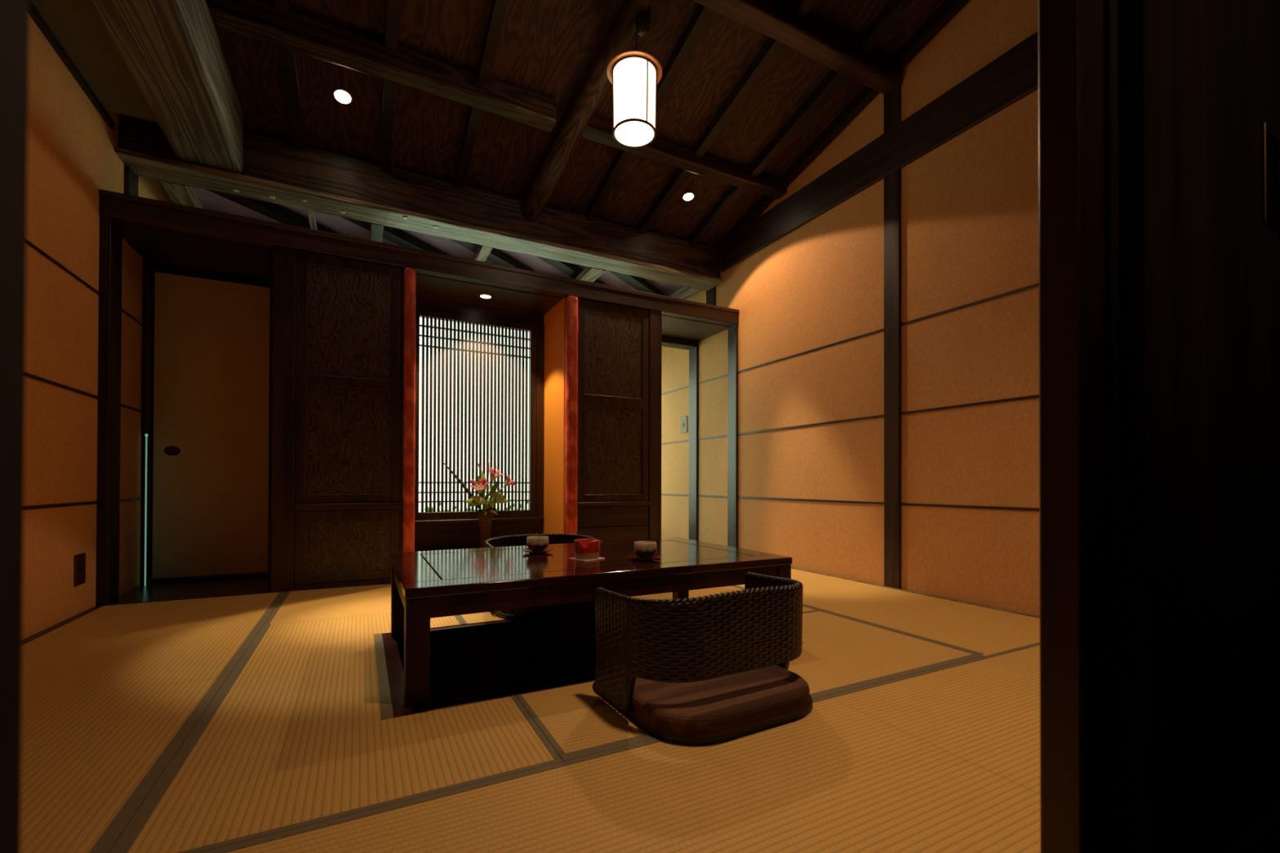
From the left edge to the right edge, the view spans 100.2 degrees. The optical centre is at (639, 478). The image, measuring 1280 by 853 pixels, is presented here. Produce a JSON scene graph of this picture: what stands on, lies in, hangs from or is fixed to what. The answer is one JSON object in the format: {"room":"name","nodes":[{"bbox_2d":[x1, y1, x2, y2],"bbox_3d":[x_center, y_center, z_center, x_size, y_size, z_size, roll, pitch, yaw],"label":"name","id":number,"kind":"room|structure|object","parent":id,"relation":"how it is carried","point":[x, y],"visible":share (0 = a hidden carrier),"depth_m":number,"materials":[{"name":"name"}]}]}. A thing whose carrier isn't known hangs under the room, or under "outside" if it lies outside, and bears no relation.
{"room":"japanese tatami room","nodes":[
{"label":"japanese tatami room","id":0,"kind":"room"},
{"bbox_2d":[22,13,167,639],"bbox_3d":[-2.508,-1.167,2.083,0.100,3.850,5.200,0,0,-28],"label":"wall","id":1,"kind":"structure","parent":0,"point":[72,156],"depth_m":2.50,"materials":[{"name":"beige paint"}]},
{"bbox_2d":[22,604,103,644],"bbox_3d":[-2.033,0.677,1.292,0.030,0.054,3.378,0,0,-28],"label":"baseboard","id":2,"kind":"structure","parent":1,"relation":"attached to","point":[35,636],"depth_m":2.41,"materials":[{"name":"brown wood"}]},
{"bbox_2d":[28,0,115,129],"bbox_3d":[-2.060,-1.928,1.362,0.020,0.035,3.500,0,0,-28],"label":"trim","id":3,"kind":"structure","parent":1,"relation":"attached to","point":[33,12],"depth_m":2.46,"materials":[{"name":"brown wood"}]},
{"bbox_2d":[73,552,85,586],"bbox_3d":[-2.731,0.442,2.614,0.012,0.150,0.105,0,0,-28],"label":"wall plate","id":4,"kind":"object","parent":1,"relation":"attached to","point":[79,569],"visible":1,"depth_m":2.60,"materials":[{"name":"brown wood"}]},
{"bbox_2d":[23,497,142,510],"bbox_3d":[-2.216,0.116,1.623,0.006,0.016,4.128,0,0,-28],"label":"trim","id":5,"kind":"structure","parent":1,"relation":"attached to","point":[66,504],"depth_m":2.49,"materials":[{"name":"brown wood"}]},
{"bbox_2d":[25,372,142,413],"bbox_3d":[-2.215,-0.429,1.627,0.006,0.016,4.128,0,0,-28],"label":"trim","id":6,"kind":"structure","parent":1,"relation":"attached to","point":[27,375],"depth_m":2.50,"materials":[{"name":"brown wood"}]},
{"bbox_2d":[26,239,143,326],"bbox_3d":[-2.213,-0.972,1.631,0.006,0.016,4.128,0,0,-28],"label":"trim","id":7,"kind":"structure","parent":1,"relation":"attached to","point":[28,242],"depth_m":2.50,"materials":[{"name":"brown wood"}]},
{"bbox_2d":[95,214,122,605],"bbox_3d":[-2.848,-0.343,2.862,0.065,2.073,0.155,0,0,-28],"label":"wall post","id":8,"kind":"object","parent":1,"relation":"attached to","point":[110,238],"visible":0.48,"depth_m":2.81,"materials":[{"name":"brown wood"}]},
{"bbox_2d":[124,164,138,195],"bbox_3d":[-3.005,-1.678,3.151,0.040,0.335,0.150,0,0,-28],"label":"wall post","id":9,"kind":"object","parent":1,"relation":"attached to","point":[131,180],"visible":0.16,"depth_m":3.11,"materials":[{"name":"brown wood"}]},
{"bbox_2d":[139,258,154,586],"bbox_3d":[-3.144,-0.355,3.401,0.040,2.043,0.135,0,0,-28],"label":"wall post","id":10,"kind":"object","parent":1,"relation":"attached to","point":[148,284],"visible":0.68,"depth_m":3.38,"materials":[{"name":"brown wood"}]},
{"bbox_2d":[31,0,158,122],"bbox_3d":[-1.918,-1.965,1.368,0.277,0.040,3.380,0,0,-28],"label":"ceiling","id":11,"kind":"structure","parent":0,"point":[76,24],"depth_m":2.44,"materials":[{"name":"brown wood"}]},
{"bbox_2d":[151,273,155,577],"bbox_3d":[-2.791,-0.353,3.717,0.917,2.045,0.030,0,0,-28],"label":"wall","id":12,"kind":"structure","parent":0,"point":[154,273],"depth_m":3.50,"materials":[{"name":"brown wood"}]},
{"bbox_2d":[109,576,271,605],"bbox_3d":[-1.433,0.729,4.604,4.358,0.100,1.902,0,0,-28],"label":"floor","id":13,"kind":"structure","parent":0,"point":[153,593],"depth_m":3.19,"materials":[{"name":"brown wood"}]},
{"bbox_2d":[144,433,147,586],"bbox_3d":[-3.083,0.192,3.340,0.014,0.948,0.014,0,0,-28],"label":"light rod","id":14,"kind":"object","parent":13,"relation":"on","point":[146,434],"visible":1,"depth_m":3.34,"materials":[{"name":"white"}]},
{"bbox_2d":[271,244,404,592],"bbox_3d":[-1.990,-0.328,3.579,0.704,2.087,0.656,0,0,-28],"label":"wood wall panel","id":15,"kind":"object","parent":13,"relation":"on","point":[337,373],"visible":0.94,"depth_m":3.30,"materials":[{"name":"brown wood"}]},
{"bbox_2d":[115,222,273,281],"bbox_3d":[-2.699,-1.391,3.373,0.751,0.025,0.728,0,0,-28],"label":"ceiling","id":16,"kind":"structure","parent":0,"point":[160,247],"depth_m":3.27,"materials":[{"name":"brown wood"}]},
{"bbox_2d":[151,248,273,590],"bbox_3d":[-2.646,-0.355,3.375,0.857,2.045,0.692,0,0,-28],"label":"wall","id":17,"kind":"structure","parent":0,"point":[157,268],"depth_m":3.21,"materials":[{"name":"brown wood"}]},
{"bbox_2d":[146,571,267,584],"bbox_3d":[-2.828,0.658,3.597,0.751,0.020,0.120,0,0,-28],"label":"trim","id":18,"kind":"structure","parent":17,"relation":"attached to","point":[174,580],"depth_m":3.53,"materials":[{"name":"brown wood"}]},
{"bbox_2d":[151,271,270,578],"bbox_3d":[-2.755,-0.346,3.678,0.890,1.986,0.034,0,0,-28],"label":"door","id":19,"kind":"structure","parent":17,"relation":"in","point":[211,388],"depth_m":3.59,"materials":[{"name":"paper"}]},
{"bbox_2d":[98,189,739,326],"bbox_3d":[-0.995,-1.432,3.790,4.156,0.127,0.110,0,0,-28],"label":"lintel beam","id":20,"kind":"structure","parent":17,"relation":"attached to","point":[123,208],"depth_m":3.40,"materials":[{"name":"brown wood"}]},
{"bbox_2d":[158,180,684,296],"bbox_3d":[-1.538,-1.947,4.838,4.358,0.403,1.458,0,0,-28],"label":"ceiling","id":21,"kind":"structure","parent":0,"point":[209,200],"depth_m":4.37,"materials":[{"name":"paint"}]},
{"bbox_2d":[158,179,204,208],"bbox_3d":[-3.173,-1.831,3.879,0.132,0.062,1.386,0,0,-28],"label":"joist","id":22,"kind":"object","parent":21,"relation":"attached to","point":[181,194],"visible":0.26,"depth_m":3.41,"materials":[{"name":"brown wood"}]},
{"bbox_2d":[204,188,339,234],"bbox_3d":[-2.613,-1.945,4.017,0.120,0.220,1.527,0,0,36],"label":"brace","id":23,"kind":"object","parent":21,"relation":"attached to","point":[268,209],"visible":0.29,"depth_m":3.89,"materials":[{"name":"brown wood"}]},
{"bbox_2d":[306,209,317,230],"bbox_3d":[-2.542,-1.841,4.208,0.043,0.032,1.385,0,0,-28],"label":"joist","id":24,"kind":"object","parent":21,"relation":"attached to","point":[311,215],"visible":0.21,"depth_m":3.78,"materials":[{"name":"brown wood"}]},
{"bbox_2d":[370,222,383,242],"bbox_3d":[-2.177,-1.825,4.399,0.082,0.062,1.386,0,0,-28],"label":"joist","id":25,"kind":"object","parent":21,"relation":"attached to","point":[376,229],"visible":0.25,"depth_m":3.90,"materials":[{"name":"brown wood"}]},
{"bbox_2d":[340,216,446,254],"bbox_3d":[-1.903,-1.940,4.387,0.120,0.220,1.527,0,0,36],"label":"brace","id":26,"kind":"object","parent":21,"relation":"attached to","point":[393,234],"visible":0.29,"depth_m":4.30,"materials":[{"name":"brown wood"}]},
{"bbox_2d":[472,244,493,262],"bbox_3d":[-1.495,-1.820,4.753,0.083,0.062,1.386,0,0,-28],"label":"joist","id":27,"kind":"object","parent":21,"relation":"attached to","point":[482,252],"visible":0.23,"depth_m":4.27,"materials":[{"name":"brown wood"}]},
{"bbox_2d":[448,238,533,271],"bbox_3d":[-1.220,-1.936,4.743,0.120,0.220,1.527,0,0,36],"label":"brace","id":28,"kind":"object","parent":21,"relation":"attached to","point":[495,256],"visible":0.29,"depth_m":4.66,"materials":[{"name":"brown wood"}]},
{"bbox_2d":[536,256,606,284],"bbox_3d":[-0.573,-1.932,5.080,0.120,0.220,1.527,0,0,36],"label":"brace","id":29,"kind":"object","parent":21,"relation":"attached to","point":[570,269],"visible":0.14,"depth_m":4.91,"materials":[{"name":"brown wood"}]},
{"bbox_2d":[574,266,606,282],"bbox_3d":[-0.664,-1.815,5.188,0.132,0.062,1.385,0,0,-28],"label":"joist","id":30,"kind":"object","parent":21,"relation":"attached to","point":[588,273],"visible":0.27,"depth_m":4.70,"materials":[{"name":"brown wood"}]},
{"bbox_2d":[608,270,666,296],"bbox_3d":[-0.047,-1.947,5.273,0.120,0.186,1.204,0,0,36],"label":"brace","id":31,"kind":"object","parent":21,"relation":"attached to","point":[638,283],"visible":0.29,"depth_m":5.28,"materials":[{"name":"brown wood"}]},
{"bbox_2d":[668,286,702,299],"bbox_3d":[0.223,-1.810,5.651,0.132,0.062,1.385,0,0,-28],"label":"joist","id":32,"kind":"object","parent":21,"relation":"attached to","point":[686,292],"visible":0.27,"depth_m":5.17,"materials":[{"name":"brown wood"}]},
{"bbox_2d":[414,296,543,551],"bbox_3d":[-1.276,-0.407,4.251,1.036,1.918,0.060,0,0,-28],"label":"wall","id":33,"kind":"structure","parent":0,"point":[443,536],"depth_m":4.17,"materials":[{"name":"brown wood"}]},
{"bbox_2d":[414,307,544,524],"bbox_3d":[-1.267,-0.468,4.233,1.036,1.618,0.080,0,0,-28],"label":"window","id":34,"kind":"structure","parent":33,"relation":"in","point":[535,512],"depth_m":4.24,"materials":[{"name":"brown wood"}]},
{"bbox_2d":[415,272,563,315],"bbox_3d":[-1.163,-1.378,4.064,1.201,0.022,0.532,0,0,-28],"label":"ceiling","id":35,"kind":"structure","parent":0,"point":[430,286],"depth_m":4.00,"materials":[{"name":"brown wood"}]},
{"bbox_2d":[479,293,492,298],"bbox_3d":[-1.153,-1.368,4.002,0.091,0.015,0.091,0,0,-28],"label":"recessed light","id":36,"kind":"object","parent":35,"relation":"in","point":[482,295],"visible":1,"depth_m":3.99,"materials":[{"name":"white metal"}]},
{"bbox_2d":[542,297,565,533],"bbox_3d":[-0.655,-0.406,4.278,0.092,1.918,0.532,0,0,-28],"label":"wall","id":37,"kind":"structure","parent":0,"point":[554,324],"depth_m":4.21,"materials":[{"name":"orange paint"}]},
{"bbox_2d":[214,0,945,247],"bbox_3d":[-0.283,-2.598,2.438,4.358,0.991,3.960,0,0,-28],"label":"ceiling","id":38,"kind":"structure","parent":0,"point":[547,48],"depth_m":3.27,"materials":[{"name":"brown wood"}]},
{"bbox_2d":[89,0,243,172],"bbox_3d":[-1.701,-2.022,1.578,0.319,0.371,3.559,0,0,-28],"label":"ceiling beam","id":39,"kind":"structure","parent":38,"relation":"attached to","point":[171,50],"depth_m":2.47,"materials":[{"name":"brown wood"}]},
{"bbox_2d":[273,0,306,151],"bbox_3d":[-1.329,-2.554,1.814,0.060,0.926,3.620,0,0,-28],"label":"rafter","id":40,"kind":"object","parent":38,"relation":"attached to","point":[289,61],"visible":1,"depth_m":3.02,"materials":[{"name":"brown wood"}]},
{"bbox_2d":[333,88,352,104],"bbox_3d":[-1.748,-2.252,3.151,0.102,0.035,0.101,0,0,1],"label":"recessed light","id":41,"kind":"object","parent":38,"relation":"in","point":[343,96],"visible":1,"depth_m":3.15,"materials":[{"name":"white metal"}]},
{"bbox_2d":[205,0,556,132],"bbox_3d":[-1.386,-2.268,2.899,1.924,0.146,0.131,0,0,-28],"label":"purlin","id":42,"kind":"object","parent":38,"relation":"attached to","point":[297,32],"visible":0.91,"depth_m":2.85,"materials":[{"name":"brown wood"}]},
{"bbox_2d":[379,0,400,172],"bbox_3d":[-0.898,-2.551,2.039,0.060,0.926,3.620,0,0,-28],"label":"rafter","id":43,"kind":"object","parent":38,"relation":"attached to","point":[393,6],"visible":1,"depth_m":3.10,"materials":[{"name":"brown wood"}]},
{"bbox_2d":[115,113,722,290],"bbox_3d":[-1.133,-1.961,4.033,4.131,0.343,0.275,0,0,-28],"label":"cross beam","id":44,"kind":"structure","parent":38,"relation":"attached to","point":[314,180],"depth_m":3.73,"materials":[{"name":"brown wood"}]},
{"bbox_2d":[454,0,508,190],"bbox_3d":[-0.470,-2.549,2.262,0.060,0.926,3.620,0,0,-28],"label":"rafter","id":45,"kind":"object","parent":38,"relation":"attached to","point":[499,7],"visible":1,"depth_m":3.04,"materials":[{"name":"brown wood"}]},
{"bbox_2d":[520,0,651,222],"bbox_3d":[-0.019,-2.430,2.692,0.209,0.923,3.340,0,0,-29],"label":"ceiling beam","id":46,"kind":"structure","parent":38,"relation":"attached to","point":[633,15],"depth_m":3.21,"materials":[{"name":"brown wood"}]},
{"bbox_2d":[606,31,662,147],"bbox_3d":[-0.028,-2.033,2.749,0.286,0.537,0.286,0,0,-28],"label":"pendant lantern","id":47,"kind":"object","parent":46,"relation":"hanging from","point":[634,76],"visible":1,"depth_m":2.67,"materials":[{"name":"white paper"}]},
{"bbox_2d":[584,3,714,221],"bbox_3d":[0.419,-2.543,2.725,0.060,0.926,3.620,0,0,-28],"label":"rafter","id":48,"kind":"object","parent":38,"relation":"attached to","point":[702,14],"visible":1,"depth_m":3.18,"materials":[{"name":"brown wood"}]},
{"bbox_2d":[581,115,786,199],"bbox_3d":[0.354,-2.275,3.824,1.744,0.099,0.118,0,0,-28],"label":"purlin","id":49,"kind":"object","parent":38,"relation":"attached to","point":[597,130],"visible":0.74,"depth_m":3.80,"materials":[{"name":"brown wood"}]},
{"bbox_2d":[682,191,694,200],"bbox_3d":[0.384,-2.243,4.248,0.095,0.033,0.094,0,0,1],"label":"recessed light","id":50,"kind":"object","parent":38,"relation":"in","point":[688,196],"visible":1,"depth_m":4.24,"materials":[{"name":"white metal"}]},
{"bbox_2d":[637,0,816,234],"bbox_3d":[0.845,-2.541,2.947,0.060,0.926,3.620,0,0,-28],"label":"rafter","id":51,"kind":"object","parent":38,"relation":"attached to","point":[771,46],"visible":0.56,"depth_m":3.47,"materials":[{"name":"brown wood"}]},
{"bbox_2d":[693,0,902,94],"bbox_3d":[-0.099,-2.498,2.467,3.804,0.139,0.129,0,0,-28],"label":"purlin","id":52,"kind":"object","parent":38,"relation":"attached to","point":[810,36],"visible":0.95,"depth_m":2.99,"materials":[{"name":"brown wood"}]},
{"bbox_2d":[688,0,913,246],"bbox_3d":[1.290,-2.538,3.179,0.060,0.926,3.620,0,0,-28],"label":"rafter","id":53,"kind":"object","parent":38,"relation":"attached to","point":[893,9],"visible":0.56,"depth_m":3.56,"materials":[{"name":"brown wood"}]},
{"bbox_2d":[715,0,969,254],"bbox_3d":[1.556,-2.536,3.318,0.060,0.926,3.620,0,0,-28],"label":"rafter","id":54,"kind":"object","parent":38,"relation":"attached to","point":[948,9],"visible":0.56,"depth_m":3.60,"materials":[{"name":"brown wood"}]},
{"bbox_2d":[577,298,662,541],"bbox_3d":[-0.292,-0.318,4.466,0.726,2.087,0.654,0,0,-28],"label":"wood wall panel","id":55,"kind":"object","parent":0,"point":[619,489],"visible":0.72,"depth_m":4.20,"materials":[{"name":"brown wood"}]},
{"bbox_2d":[662,314,730,341],"bbox_3d":[0.322,-1.369,4.923,0.774,0.022,0.682,0,0,-28],"label":"ceiling","id":56,"kind":"structure","parent":0,"point":[672,326],"depth_m":4.84,"materials":[{"name":"beige paint"}]},
{"bbox_2d":[661,0,1039,616],"bbox_3d":[1.268,-1.144,4.051,0.100,3.850,5.200,0,0,-28],"label":"wall","id":57,"kind":"structure","parent":0,"point":[970,204],"depth_m":3.27,"materials":[{"name":"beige paint"}]},
{"bbox_2d":[662,336,698,350],"bbox_3d":[0.200,-1.327,5.156,0.774,0.058,0.145,0,0,-28],"label":"trim","id":58,"kind":"structure","parent":57,"relation":"attached to","point":[670,342],"depth_m":5.20,"materials":[{"name":"brown wood"}]},
{"bbox_2d":[680,415,687,433],"bbox_3d":[0.448,-0.555,5.495,0.012,0.170,0.125,0,0,-28],"label":"wall plate","id":59,"kind":"object","parent":57,"relation":"attached to","point":[683,428],"visible":1,"depth_m":5.49,"materials":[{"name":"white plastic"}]},
{"bbox_2d":[688,346,698,540],"bbox_3d":[0.540,-0.466,5.331,0.040,2.310,0.141,0,0,-28],"label":"wall post","id":60,"kind":"object","parent":57,"relation":"attached to","point":[693,353],"visible":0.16,"depth_m":5.30,"materials":[{"name":"brown wood"}]},
{"bbox_2d":[706,286,715,305],"bbox_3d":[0.679,-1.655,5.081,0.038,0.335,0.127,0,0,-28],"label":"wall post","id":61,"kind":"object","parent":57,"relation":"attached to","point":[710,294],"visible":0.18,"depth_m":5.05,"materials":[{"name":"brown wood"}]},
{"bbox_2d":[727,324,737,547],"bbox_3d":[0.834,-0.321,4.764,0.042,2.073,0.125,0,0,-28],"label":"wall post","id":62,"kind":"object","parent":57,"relation":"attached to","point":[732,424],"visible":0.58,"depth_m":4.74,"materials":[{"name":"brown wood"}]},
{"bbox_2d":[661,394,1039,444],"bbox_3d":[1.219,-0.397,4.021,0.006,0.015,5.200,0,0,-28],"label":"trim","id":63,"kind":"structure","parent":57,"relation":"attached to","point":[1037,395],"depth_m":3.39,"materials":[{"name":"brown wood"}]},
{"bbox_2d":[661,493,1039,511],"bbox_3d":[1.218,0.158,4.017,0.006,0.015,5.200,0,0,-28],"label":"trim","id":64,"kind":"structure","parent":57,"relation":"attached to","point":[722,496],"depth_m":3.28,"materials":[{"name":"brown wood"}]},
{"bbox_2d":[662,283,1039,395],"bbox_3d":[1.221,-0.944,4.025,0.006,0.015,5.200,0,0,-28],"label":"trim","id":65,"kind":"structure","parent":57,"relation":"attached to","point":[1036,284],"depth_m":3.40,"materials":[{"name":"brown wood"}]},
{"bbox_2d":[720,31,1038,271],"bbox_3d":[1.592,-2.046,3.323,0.048,0.271,3.600,0,0,-28],"label":"tie beam","id":66,"kind":"structure","parent":57,"relation":"attached to","point":[1013,75],"depth_m":3.25,"materials":[{"name":"brown wood"}]},
{"bbox_2d":[884,84,901,588],"bbox_3d":[1.581,-0.936,3.341,0.040,3.286,0.110,0,0,-28],"label":"wall post","id":67,"kind":"object","parent":57,"relation":"attached to","point":[892,100],"visible":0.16,"depth_m":3.32,"materials":[{"name":"brown wood"}]},
{"bbox_2d":[791,567,1039,618],"bbox_3d":[1.625,0.699,3.199,0.034,0.054,3.378,0,0,-28],"label":"baseboard","id":68,"kind":"structure","parent":57,"relation":"attached to","point":[828,575],"depth_m":3.08,"materials":[{"name":"brown wood"}]},
{"bbox_2d":[1220,804,1279,852],"bbox_3d":[1.084,0.700,-0.465,4.900,0.098,2.580,0,0,-28],"label":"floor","id":69,"kind":"structure","parent":0,"point":[1264,837],"depth_m":0.98,"materials":[{"name":"black"}]},
{"bbox_3d":[-0.203,0.750,2.246,4.358,0.070,3.418,0,0,-28],"label":"floor","id":70,"kind":"structure","parent":0,"visible":0},
{"bbox_2d":[19,675,228,852],"bbox_3d":[-1.306,0.677,0.795,0.797,0.052,1.823,0,0,-28],"label":"mat","id":71,"kind":"object","parent":70,"relation":"on","point":[89,762],"visible":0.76,"depth_m":1.26,"materials":[{"name":"beige wicker"}]},
{"bbox_2d":[21,591,285,703],"bbox_3d":[-2.087,0.685,2.291,0.797,0.052,1.550,0,0,-28],"label":"mat","id":72,"kind":"object","parent":70,"relation":"on","point":[112,648],"visible":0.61,"depth_m":2.11,"materials":[{"name":"beige wicker"}]},
{"bbox_2d":[263,583,391,625],"bbox_3d":[-1.172,0.694,3.172,1.637,0.052,0.833,0,0,-28],"label":"mat","id":73,"kind":"object","parent":70,"relation":"on","point":[346,602],"visible":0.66,"depth_m":2.86,"materials":[{"name":"beige wicker"}]},
{"bbox_2d":[108,613,563,852],"bbox_3d":[-0.942,0.685,1.835,0.809,0.052,1.750,0,0,-28],"label":"mat","id":74,"kind":"object","parent":70,"relation":"on","point":[303,731],"visible":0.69,"depth_m":1.31,"materials":[{"name":"beige wicker"}]},
{"bbox_2d":[402,267,416,551],"bbox_3d":[-1.504,-0.327,3.488,0.076,2.088,0.077,0,0,-28],"label":"pillar","id":75,"kind":"structure","parent":70,"relation":"on","point":[410,274],"depth_m":3.46,"materials":[{"name":"red wood"}]},
{"bbox_2d":[382,612,596,718],"bbox_3d":[-0.219,0.887,2.235,1.519,0.436,0.925,0,0,-28],"label":"pit","id":76,"kind":"object","parent":70,"relation":"in","point":[481,662],"visible":0.18,"depth_m":2.50,"materials":[{"name":"brown wood"}]},
{"bbox_2d":[390,537,791,706],"bbox_3d":[-0.230,0.497,2.291,1.485,0.344,0.900,0,0,-28],"label":"table","id":77,"kind":"object","parent":76,"relation":"on","point":[425,585],"visible":0.86,"depth_m":1.91,"materials":[{"name":"red wood"}]},
{"bbox_2d":[522,548,553,553],"bbox_3d":[-0.450,0.318,2.357,0.137,0.015,0.135,0,0,-28],"label":"saucer","id":78,"kind":"object","parent":77,"relation":"on","point":[526,550],"visible":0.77,"depth_m":2.33,"materials":[{"name":"red paint"}]},
{"bbox_2d":[526,536,548,551],"bbox_3d":[-0.450,0.288,2.357,0.096,0.064,0.096,0,0,-28],"label":"tea cup","id":79,"kind":"object","parent":78,"relation":"on","point":[535,544],"visible":0.91,"depth_m":2.32,"materials":[{"name":"beige ceramic"}]},
{"bbox_2d":[568,557,604,561],"bbox_3d":[-0.214,0.323,2.170,0.110,0.004,0.110,0,-1,42],"label":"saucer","id":80,"kind":"object","parent":77,"relation":"on","point":[571,558],"visible":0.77,"depth_m":2.13,"materials":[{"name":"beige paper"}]},
{"bbox_2d":[573,538,599,559],"bbox_3d":[-0.214,0.284,2.171,0.094,0.073,0.094,0,0,-36],"label":"tea cup","id":81,"kind":"object","parent":80,"relation":"on","point":[584,548],"visible":1,"depth_m":2.14,"materials":[{"name":"red ceramic"}]},
{"bbox_2d":[628,554,662,560],"bbox_3d":[0.021,0.318,2.158,0.137,0.015,0.135,0,0,-28],"label":"saucer","id":82,"kind":"object","parent":77,"relation":"on","point":[632,556],"visible":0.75,"depth_m":2.16,"materials":[{"name":"red paint"}]},
{"bbox_2d":[634,541,656,559],"bbox_3d":[0.021,0.287,2.158,0.092,0.064,0.092,0,0,-28],"label":"tea cup","id":83,"kind":"object","parent":82,"relation":"on","point":[642,549],"visible":0.98,"depth_m":2.12,"materials":[{"name":"beige ceramic"}]},
{"bbox_2d":[564,295,577,534],"bbox_3d":[-0.514,-0.323,4.004,0.094,2.088,0.077,0,0,-28],"label":"pillar","id":84,"kind":"structure","parent":70,"relation":"on","point":[571,515],"depth_m":3.97,"materials":[{"name":"red wood"}]},
{"bbox_2d":[200,695,1040,852],"bbox_3d":[0.019,0.681,0.902,1.650,0.052,0.789,0,0,-28],"label":"mat","id":85,"kind":"object","parent":70,"relation":"on","point":[835,778],"visible":1,"depth_m":1.07,"materials":[{"name":"beige wicker"}]},
{"bbox_2d":[457,586,818,625],"bbox_3d":[-0.034,0.694,2.773,1.666,0.052,0.925,0,0,-28],"label":"mat","id":86,"kind":"object","parent":70,"relation":"on","point":[470,619],"visible":0.17,"depth_m":3.02,"materials":[{"name":"beige wicker"}]},
{"bbox_2d":[483,533,601,620],"bbox_3d":[-0.506,0.488,2.836,0.605,0.358,0.568,0,0,-26],"label":"chair","id":87,"kind":"object","parent":86,"relation":"on","point":[584,607],"visible":0.18,"depth_m":2.63,"materials":[{"name":"wicker"}]},
{"bbox_2d":[501,600,595,615],"bbox_3d":[-0.496,0.620,2.840,0.524,0.050,0.568,0,0,-26],"label":"cushion","id":88,"kind":"object","parent":87,"relation":"on","point":[584,606],"depth_m":2.58,"materials":[{"name":"brown fabric"}]},
{"bbox_2d":[515,609,985,761],"bbox_3d":[0.371,0.689,1.997,1.666,0.052,0.824,0,0,-28],"label":"mat","id":89,"kind":"object","parent":70,"relation":"on","point":[840,653],"visible":0.54,"depth_m":1.82,"materials":[{"name":"beige wicker"}]},
{"bbox_2d":[594,572,813,745],"bbox_3d":[0.186,0.482,1.649,0.605,0.358,0.568,0,0,-30],"label":"chair","id":90,"kind":"object","parent":89,"relation":"on","point":[712,668],"visible":1,"depth_m":1.43,"materials":[{"name":"wicker"}]},
{"bbox_2d":[595,665,809,737],"bbox_3d":[0.175,0.613,1.643,0.524,0.050,0.568,0,0,-30],"label":"cushion","id":91,"kind":"object","parent":90,"relation":"on","point":[732,704],"depth_m":1.43,"materials":[{"name":"brown fabric"}]},
{"bbox_2d":[791,568,808,574],"bbox_3d":[0.673,0.705,4.104,0.816,0.052,0.887,0,0,-28],"label":"mat","id":92,"kind":"object","parent":70,"relation":"on","point":[793,571],"visible":0.02,"depth_m":3.92,"materials":[{"name":"beige wicker"}]},
{"bbox_2d":[733,572,1039,655],"bbox_3d":[1.271,0.698,2.958,0.816,0.052,1.696,0,0,-28],"label":"mat","id":93,"kind":"object","parent":70,"relation":"on","point":[984,631],"visible":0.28,"depth_m":2.64,"materials":[{"name":"beige wicker"}]},
{"bbox_2d":[826,642,1039,794],"bbox_3d":[1.480,0.690,1.664,1.642,0.052,0.789,0,0,-28],"label":"mat","id":94,"kind":"object","parent":70,"relation":"on","point":[984,712],"visible":0.32,"depth_m":1.56,"materials":[{"name":"beige wicker"}]},
{"bbox_3d":[-1.141,0.635,3.999,1.201,0.170,0.507,0,0,-28],"label":"floor","id":95,"kind":"structure","parent":0,"visible":0},
{"bbox_2d":[477,514,492,547],"bbox_3d":[-1.149,0.400,3.977,0.110,0.300,0.110,0,0,-28],"label":"vase","id":96,"kind":"object","parent":95,"relation":"on","point":[485,524],"visible":0.63,"depth_m":3.94,"materials":[{"name":"brown ceramic"}]},
{"bbox_2d":[440,458,517,518],"bbox_3d":[-1.161,0.107,3.903,0.551,0.515,0.162,0,0,-28],"label":"flower arrangement","id":97,"kind":"object","parent":96,"relation":"in","point":[487,503],"visible":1,"depth_m":3.92,"materials":[{"name":"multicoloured plant"}]},
{"bbox_3d":[0.601,-1.169,0.726,4.358,3.850,0.080,0,0,-28],"label":"wall","id":98,"kind":"structure","parent":0,"visible":0},
{"bbox_2d":[0,0,28,852],"bbox_3d":[-0.373,-0.348,0.219,0.135,2.002,0.110,0,0,-28],"label":"post","id":99,"kind":"object","parent":98,"relation":"attached to","point":[14,14],"visible":1,"depth_m":0.28,"materials":[{"name":"brown wood"}]},
{"bbox_2d":[1038,0,1106,852],"bbox_3d":[0.663,-0.344,0.824,0.075,1.998,0.055,0,0,-28],"label":"post","id":100,"kind":"object","parent":98,"relation":"attached to","point":[1072,541],"visible":1,"depth_m":0.80,"materials":[{"name":"brown wood"}]},
{"bbox_2d":[1102,0,1279,852],"bbox_3d":[1.296,-0.339,1.115,1.314,1.991,0.065,0,0,-28],"label":"door","id":101,"kind":"structure","parent":98,"relation":"in","point":[1191,88],"depth_m":0.87,"materials":[{"name":"brown wood"}]},
{"label":"outside","id":102,"kind":"structure","parent":0,"visible":0},
{"bbox_2d":[418,507,528,511],"bbox_3d":[-4.170,1.076,12.312,20.000,0.100,14.300,0,0,-28],"label":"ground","id":103,"kind":"structure","parent":102,"point":[420,510],"depth_m":18.46,"materials":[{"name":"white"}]},
{"bbox_2d":[420,501,528,511],"bbox_3d":[-2.436,0.652,7.931,8.082,0.747,0.484,0,0,-28],"label":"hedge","id":104,"kind":"object","parent":103,"relation":"on","point":[527,501],"visible":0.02,"depth_m":7.85,"materials":[{"name":"green plant"}]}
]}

